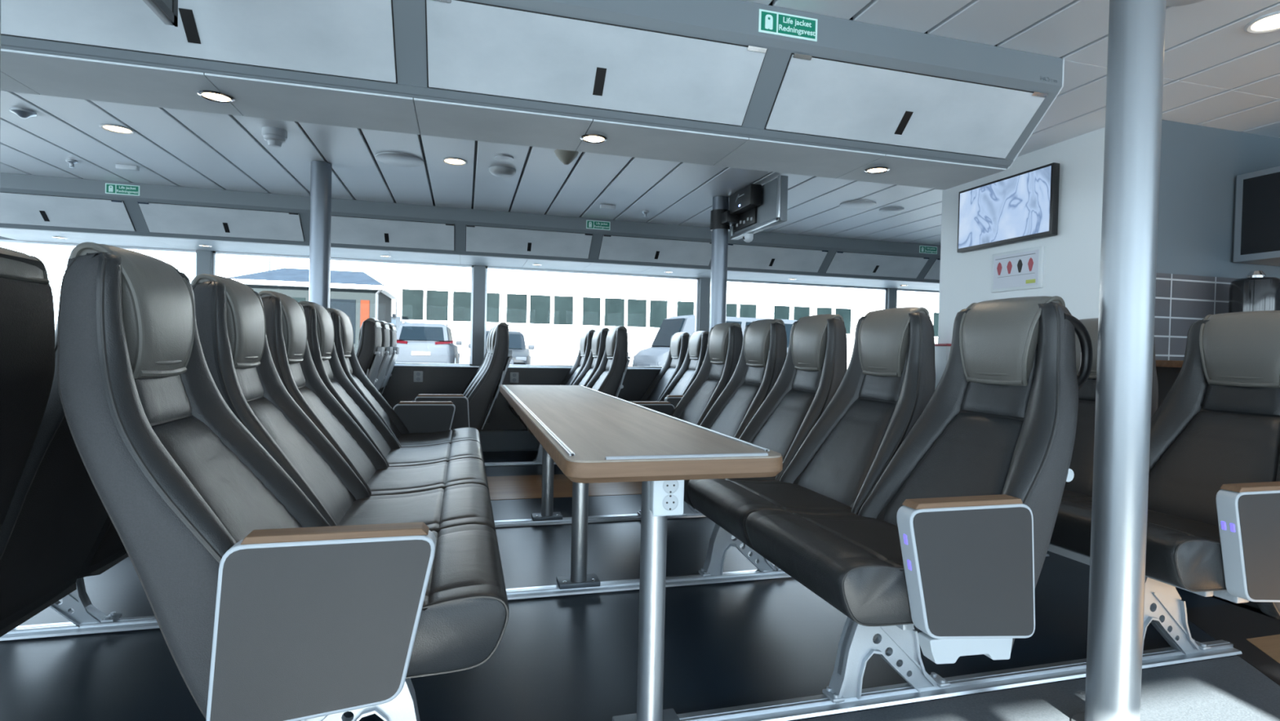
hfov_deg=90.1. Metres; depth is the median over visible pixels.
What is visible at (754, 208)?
screen
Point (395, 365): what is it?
trim
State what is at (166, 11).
screen
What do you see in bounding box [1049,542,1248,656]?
frame
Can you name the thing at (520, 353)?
sedan
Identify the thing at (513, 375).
wall socket
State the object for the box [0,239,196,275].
window
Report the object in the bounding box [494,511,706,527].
rail
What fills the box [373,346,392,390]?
tray
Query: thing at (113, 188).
sign
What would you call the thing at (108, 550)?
seat
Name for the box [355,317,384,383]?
seat
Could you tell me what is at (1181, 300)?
tiles
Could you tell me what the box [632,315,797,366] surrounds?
van
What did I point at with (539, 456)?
frame
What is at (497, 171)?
smoke detector
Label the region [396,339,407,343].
tail lamp
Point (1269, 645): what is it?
floor
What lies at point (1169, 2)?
ceiling speaker
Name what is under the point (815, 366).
seat
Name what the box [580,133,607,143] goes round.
recessed light
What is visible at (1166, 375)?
cabinet
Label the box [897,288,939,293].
window
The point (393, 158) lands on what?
ceiling speaker
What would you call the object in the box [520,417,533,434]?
seat cushion
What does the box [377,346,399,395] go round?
tray
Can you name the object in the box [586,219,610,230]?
sign
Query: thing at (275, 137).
smoke detector
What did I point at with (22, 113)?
smoke detector
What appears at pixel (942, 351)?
wall box
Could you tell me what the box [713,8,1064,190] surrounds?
locker
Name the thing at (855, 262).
locker
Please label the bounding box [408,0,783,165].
locker
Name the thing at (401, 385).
wall
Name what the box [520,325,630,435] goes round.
seat
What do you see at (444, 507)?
seat cushion
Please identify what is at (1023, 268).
framed notice
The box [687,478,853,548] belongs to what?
seat cushion
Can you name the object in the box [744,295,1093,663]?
seat
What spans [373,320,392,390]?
seat
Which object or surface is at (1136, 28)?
steel pole
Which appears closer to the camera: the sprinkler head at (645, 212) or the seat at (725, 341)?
the seat at (725, 341)
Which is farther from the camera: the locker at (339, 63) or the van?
the van
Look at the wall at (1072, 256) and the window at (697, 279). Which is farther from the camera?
the window at (697, 279)
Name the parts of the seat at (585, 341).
panel, panel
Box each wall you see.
[0,235,928,430]
[937,119,1279,564]
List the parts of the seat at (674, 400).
armrest, panel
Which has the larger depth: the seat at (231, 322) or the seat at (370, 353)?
the seat at (370, 353)
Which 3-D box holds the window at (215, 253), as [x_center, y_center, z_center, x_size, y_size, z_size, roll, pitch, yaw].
[-2.700,-0.454,5.938,2.220,0.978,0.040,1,1,-15]
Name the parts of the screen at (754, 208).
connector panel, case frame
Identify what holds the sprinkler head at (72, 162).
attached to the ceiling
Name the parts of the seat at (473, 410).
armrest, panel, panel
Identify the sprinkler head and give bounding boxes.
[65,159,78,168]
[641,210,648,217]
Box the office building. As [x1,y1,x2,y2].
[389,263,939,368]
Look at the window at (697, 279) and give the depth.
6.48 m
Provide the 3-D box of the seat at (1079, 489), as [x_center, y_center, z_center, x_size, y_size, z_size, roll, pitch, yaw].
[1.679,0.292,2.701,0.799,0.970,0.550,1,1,-15]
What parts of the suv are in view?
number plate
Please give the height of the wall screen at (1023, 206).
0.374 m
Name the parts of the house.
door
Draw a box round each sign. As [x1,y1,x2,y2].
[105,182,139,195]
[391,299,396,324]
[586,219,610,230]
[758,8,817,41]
[919,245,937,253]
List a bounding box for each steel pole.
[0,0,0,115]
[308,160,332,308]
[709,195,728,330]
[1071,0,1166,720]
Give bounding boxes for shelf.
[1155,360,1182,367]
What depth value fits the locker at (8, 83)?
1.99 m
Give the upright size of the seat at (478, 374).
0.970 m
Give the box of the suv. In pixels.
[395,320,462,363]
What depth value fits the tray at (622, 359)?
4.94 m
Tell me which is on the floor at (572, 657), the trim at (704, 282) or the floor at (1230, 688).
the floor at (1230, 688)
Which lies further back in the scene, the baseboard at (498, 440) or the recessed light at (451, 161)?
the baseboard at (498, 440)
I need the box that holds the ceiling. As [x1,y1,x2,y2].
[0,0,1279,244]
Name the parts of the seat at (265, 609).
panel, panel, panel, panel, armrest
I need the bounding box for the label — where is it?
[1040,75,1057,82]
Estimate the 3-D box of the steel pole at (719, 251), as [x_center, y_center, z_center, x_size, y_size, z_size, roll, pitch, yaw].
[0.571,-0.127,4.718,0.180,2.138,0.180,1,1,-15]
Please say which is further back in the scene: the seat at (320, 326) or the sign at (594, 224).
the sign at (594, 224)
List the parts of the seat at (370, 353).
panel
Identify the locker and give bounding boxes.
[0,0,420,134]
[0,71,39,94]
[0,172,179,248]
[128,182,309,256]
[305,195,460,264]
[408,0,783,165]
[459,208,599,271]
[580,218,711,276]
[690,229,834,282]
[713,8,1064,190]
[789,236,934,287]
[881,244,940,290]
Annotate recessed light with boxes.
[52,235,66,239]
[98,124,135,133]
[197,89,235,102]
[441,157,467,165]
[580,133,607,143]
[864,166,889,173]
[1244,11,1279,33]
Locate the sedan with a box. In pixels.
[468,330,534,364]
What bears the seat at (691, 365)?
on the frame
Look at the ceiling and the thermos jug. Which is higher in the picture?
the ceiling
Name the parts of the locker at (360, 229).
underside panel, latch handle, door, trim, underside panel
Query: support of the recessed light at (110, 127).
in the ceiling
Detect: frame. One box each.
[49,577,121,627]
[300,678,420,720]
[533,443,542,462]
[637,501,951,703]
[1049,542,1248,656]
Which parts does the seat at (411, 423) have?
panel, panel, panel, armrest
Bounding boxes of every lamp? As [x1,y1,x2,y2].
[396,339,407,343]
[435,340,453,344]
[515,356,526,360]
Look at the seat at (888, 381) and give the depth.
2.39 m
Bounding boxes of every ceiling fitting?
[494,155,513,161]
[879,206,903,213]
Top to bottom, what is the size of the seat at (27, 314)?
0.970 m
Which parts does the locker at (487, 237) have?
underside panel, trim, door, latch handle, underside panel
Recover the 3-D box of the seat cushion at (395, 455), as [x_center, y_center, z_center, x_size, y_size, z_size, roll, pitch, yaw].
[-1.037,0.508,3.111,0.528,0.167,0.547,1,1,-15]
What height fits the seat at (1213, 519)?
0.970 m
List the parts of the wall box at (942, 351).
red lid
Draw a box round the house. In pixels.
[227,257,398,352]
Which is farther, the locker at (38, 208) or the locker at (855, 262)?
the locker at (855, 262)
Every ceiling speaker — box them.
[375,151,423,167]
[840,200,875,208]
[1165,0,1204,6]
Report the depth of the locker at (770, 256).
6.15 m
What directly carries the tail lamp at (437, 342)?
attached to the suv
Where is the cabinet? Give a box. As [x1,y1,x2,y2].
[1155,366,1181,408]
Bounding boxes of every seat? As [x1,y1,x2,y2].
[0,246,54,529]
[0,311,108,636]
[57,241,509,720]
[76,515,128,578]
[191,273,496,533]
[257,290,488,495]
[298,301,484,466]
[325,307,481,447]
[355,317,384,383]
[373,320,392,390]
[377,323,399,395]
[411,327,493,400]
[414,322,512,433]
[462,324,497,396]
[507,328,595,417]
[513,327,608,425]
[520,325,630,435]
[628,332,689,401]
[631,322,742,425]
[657,330,709,401]
[664,395,683,407]
[684,314,847,507]
[686,306,935,551]
[700,319,786,438]
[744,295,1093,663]
[1049,310,1279,619]
[1061,317,1158,502]
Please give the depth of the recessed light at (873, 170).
2.67 m
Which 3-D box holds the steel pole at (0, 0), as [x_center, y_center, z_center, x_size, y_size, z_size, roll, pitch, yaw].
[-1.117,-0.102,1.029,0.180,2.138,0.180,1,1,-15]
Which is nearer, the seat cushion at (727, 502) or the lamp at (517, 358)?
the seat cushion at (727, 502)
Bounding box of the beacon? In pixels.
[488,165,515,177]
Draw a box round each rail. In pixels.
[0,553,1048,640]
[484,461,556,466]
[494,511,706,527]
[676,640,1242,720]
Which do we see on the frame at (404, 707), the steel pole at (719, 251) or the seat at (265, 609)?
the seat at (265, 609)
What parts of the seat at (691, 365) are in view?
panel, panel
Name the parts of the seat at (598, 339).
panel, panel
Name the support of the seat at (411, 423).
on the frame at (404, 707)
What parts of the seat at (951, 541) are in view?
panel, armrest, panel, panel, grab handle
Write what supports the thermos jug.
on the shelf
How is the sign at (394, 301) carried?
attached to the office building
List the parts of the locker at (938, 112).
underside panel, trim, latch handle, door, underside panel, panel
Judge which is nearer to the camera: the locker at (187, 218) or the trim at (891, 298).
the locker at (187, 218)
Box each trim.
[196,249,213,275]
[394,364,662,369]
[471,265,485,365]
[697,277,710,331]
[886,288,897,308]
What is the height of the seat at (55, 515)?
0.970 m
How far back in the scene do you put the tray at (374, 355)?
4.52 m
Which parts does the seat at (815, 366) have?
panel, panel, panel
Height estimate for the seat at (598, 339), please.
0.970 m
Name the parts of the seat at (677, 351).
panel, panel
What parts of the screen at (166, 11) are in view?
screen glass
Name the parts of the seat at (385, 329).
panel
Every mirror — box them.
[455,341,462,345]
[528,345,534,349]
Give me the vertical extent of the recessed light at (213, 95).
0.007 m
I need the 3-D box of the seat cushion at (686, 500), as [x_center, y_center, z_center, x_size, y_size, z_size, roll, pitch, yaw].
[0.365,0.543,2.922,0.528,0.167,0.547,1,1,-15]
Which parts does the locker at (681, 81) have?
underside panel, trim, door, latch handle, underside panel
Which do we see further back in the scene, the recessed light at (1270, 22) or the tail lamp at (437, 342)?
the tail lamp at (437, 342)
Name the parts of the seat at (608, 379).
panel, panel, panel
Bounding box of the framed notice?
[991,245,1044,293]
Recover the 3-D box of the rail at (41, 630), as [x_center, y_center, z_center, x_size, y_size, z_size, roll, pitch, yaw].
[-1.966,0.915,2.185,8.400,0.024,0.074,1,1,-15]
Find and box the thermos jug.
[1228,271,1279,312]
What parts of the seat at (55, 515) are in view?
panel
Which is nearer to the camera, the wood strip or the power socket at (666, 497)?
the power socket at (666, 497)
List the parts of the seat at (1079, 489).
panel, panel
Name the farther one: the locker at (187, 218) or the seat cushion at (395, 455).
the locker at (187, 218)
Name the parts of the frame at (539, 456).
leg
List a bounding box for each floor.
[0,450,1279,720]
[796,655,1279,720]
[1245,634,1279,663]
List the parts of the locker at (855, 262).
underside panel, trim, latch handle, underside panel, door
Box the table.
[499,384,782,720]
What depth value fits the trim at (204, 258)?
5.57 m
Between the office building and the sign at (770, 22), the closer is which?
the sign at (770, 22)
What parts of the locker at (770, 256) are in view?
underside panel, latch handle, trim, door, underside panel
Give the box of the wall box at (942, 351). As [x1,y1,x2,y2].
[934,343,951,389]
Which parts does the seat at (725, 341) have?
armrest, panel, panel, panel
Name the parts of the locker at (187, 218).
underside panel, door, trim, latch handle, underside panel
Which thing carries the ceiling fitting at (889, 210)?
attached to the ceiling
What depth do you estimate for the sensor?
3.66 m
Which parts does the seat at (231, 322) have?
panel, panel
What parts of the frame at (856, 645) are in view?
leg, leg, leg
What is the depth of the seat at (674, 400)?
4.95 m
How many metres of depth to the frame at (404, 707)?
1.50 m
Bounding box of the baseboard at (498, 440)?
[479,429,539,451]
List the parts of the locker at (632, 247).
underside panel, trim, door, latch handle, underside panel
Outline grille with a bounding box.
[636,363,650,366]
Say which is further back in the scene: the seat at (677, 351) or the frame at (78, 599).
the seat at (677, 351)
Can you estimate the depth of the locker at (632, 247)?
5.82 m
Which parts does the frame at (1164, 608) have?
leg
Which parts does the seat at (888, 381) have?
panel, panel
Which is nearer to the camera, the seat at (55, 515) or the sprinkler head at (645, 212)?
the seat at (55, 515)
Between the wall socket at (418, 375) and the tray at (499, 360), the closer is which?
the tray at (499, 360)
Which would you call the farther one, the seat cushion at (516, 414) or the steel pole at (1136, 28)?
the seat cushion at (516, 414)
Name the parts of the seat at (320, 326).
panel, panel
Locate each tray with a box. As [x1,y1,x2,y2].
[365,346,384,383]
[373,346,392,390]
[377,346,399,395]
[481,349,512,429]
[615,352,630,397]
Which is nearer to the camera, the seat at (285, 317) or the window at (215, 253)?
the seat at (285, 317)
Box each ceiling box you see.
[115,164,139,171]
[600,204,615,209]
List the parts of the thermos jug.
lid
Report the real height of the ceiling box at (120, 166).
0.028 m
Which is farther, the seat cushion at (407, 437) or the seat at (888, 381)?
the seat cushion at (407, 437)
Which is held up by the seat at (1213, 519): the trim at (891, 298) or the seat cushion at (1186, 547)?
the seat cushion at (1186, 547)
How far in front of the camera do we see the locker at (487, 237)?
5.52 m
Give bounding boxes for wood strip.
[486,474,641,500]
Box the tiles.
[1154,272,1239,360]
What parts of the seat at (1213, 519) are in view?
panel, panel, armrest, panel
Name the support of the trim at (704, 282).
attached to the wall at (401, 385)
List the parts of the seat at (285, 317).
panel, panel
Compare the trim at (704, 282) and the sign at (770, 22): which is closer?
the sign at (770, 22)
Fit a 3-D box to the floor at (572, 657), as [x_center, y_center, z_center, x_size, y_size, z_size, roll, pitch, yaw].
[0.130,1.042,1.720,12.600,0.123,9.800,1,1,-15]
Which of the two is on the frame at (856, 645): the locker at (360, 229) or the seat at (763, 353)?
the seat at (763, 353)
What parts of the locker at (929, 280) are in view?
underside panel, trim, underside panel, door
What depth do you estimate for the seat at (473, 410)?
4.63 m
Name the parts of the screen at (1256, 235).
door glass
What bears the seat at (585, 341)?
on the frame at (539, 456)
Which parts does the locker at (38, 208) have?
latch handle, underside panel, door, trim, underside panel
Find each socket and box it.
[413,370,422,382]
[510,372,519,382]
[649,480,684,515]
[662,480,679,493]
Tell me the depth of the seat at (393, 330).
5.65 m
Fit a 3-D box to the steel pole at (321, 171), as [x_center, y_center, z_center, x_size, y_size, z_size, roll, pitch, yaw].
[-2.036,-0.175,4.053,0.180,2.138,0.180,1,1,-15]
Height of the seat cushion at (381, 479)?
0.167 m
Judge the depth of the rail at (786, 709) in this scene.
1.90 m
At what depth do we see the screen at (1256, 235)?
3.02 m
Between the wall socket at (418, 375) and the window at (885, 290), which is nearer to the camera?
the wall socket at (418, 375)
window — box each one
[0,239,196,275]
[212,250,473,365]
[484,266,699,368]
[708,278,887,331]
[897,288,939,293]
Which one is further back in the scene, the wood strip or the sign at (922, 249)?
the sign at (922, 249)
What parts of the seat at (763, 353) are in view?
panel, panel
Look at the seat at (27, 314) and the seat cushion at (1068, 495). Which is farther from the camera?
the seat cushion at (1068, 495)
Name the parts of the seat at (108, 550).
panel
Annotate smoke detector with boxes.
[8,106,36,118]
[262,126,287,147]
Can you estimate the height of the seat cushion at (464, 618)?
0.167 m
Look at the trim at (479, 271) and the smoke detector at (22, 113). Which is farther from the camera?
the trim at (479, 271)
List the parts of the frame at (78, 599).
leg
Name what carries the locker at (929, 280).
attached to the ceiling
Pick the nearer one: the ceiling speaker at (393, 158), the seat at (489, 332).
the ceiling speaker at (393, 158)
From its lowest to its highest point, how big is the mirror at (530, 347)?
0.140 m
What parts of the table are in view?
plate, leg, plate, leg, plate, leg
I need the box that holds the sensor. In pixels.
[554,149,578,164]
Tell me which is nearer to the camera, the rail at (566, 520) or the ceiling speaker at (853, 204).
the rail at (566, 520)
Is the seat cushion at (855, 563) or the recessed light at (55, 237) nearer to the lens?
the seat cushion at (855, 563)
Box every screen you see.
[142,0,177,26]
[710,174,787,242]
[956,162,1059,253]
[1232,165,1279,266]
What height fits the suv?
1.668 m
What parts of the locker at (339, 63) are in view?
underside panel, latch handle, door, trim, underside panel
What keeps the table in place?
on the rail at (41, 630)
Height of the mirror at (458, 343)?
0.140 m
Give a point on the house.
(360, 296)
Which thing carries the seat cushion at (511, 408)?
on the seat at (585, 341)
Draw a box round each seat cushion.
[337,483,496,533]
[366,457,488,494]
[385,440,484,466]
[398,427,481,446]
[406,524,509,675]
[507,401,515,414]
[513,408,521,422]
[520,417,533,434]
[684,475,775,507]
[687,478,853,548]
[745,509,912,624]
[1049,500,1226,590]
[1061,488,1092,501]
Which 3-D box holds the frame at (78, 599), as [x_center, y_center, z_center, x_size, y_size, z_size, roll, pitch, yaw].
[-2.043,0.750,2.278,0.398,0.326,2.720,1,1,-15]
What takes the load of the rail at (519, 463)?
on the floor at (572, 657)
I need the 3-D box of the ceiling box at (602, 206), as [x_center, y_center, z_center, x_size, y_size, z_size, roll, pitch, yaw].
[-0.255,-1.209,5.037,0.120,0.028,0.040,1,1,-15]
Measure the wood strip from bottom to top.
0.003 m
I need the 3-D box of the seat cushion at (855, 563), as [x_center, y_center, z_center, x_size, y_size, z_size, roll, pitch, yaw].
[0.659,0.568,1.852,0.528,0.167,0.547,1,1,-15]
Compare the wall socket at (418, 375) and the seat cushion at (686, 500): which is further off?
the wall socket at (418, 375)
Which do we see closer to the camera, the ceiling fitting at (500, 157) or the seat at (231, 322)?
the seat at (231, 322)
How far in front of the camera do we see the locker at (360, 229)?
5.23 m

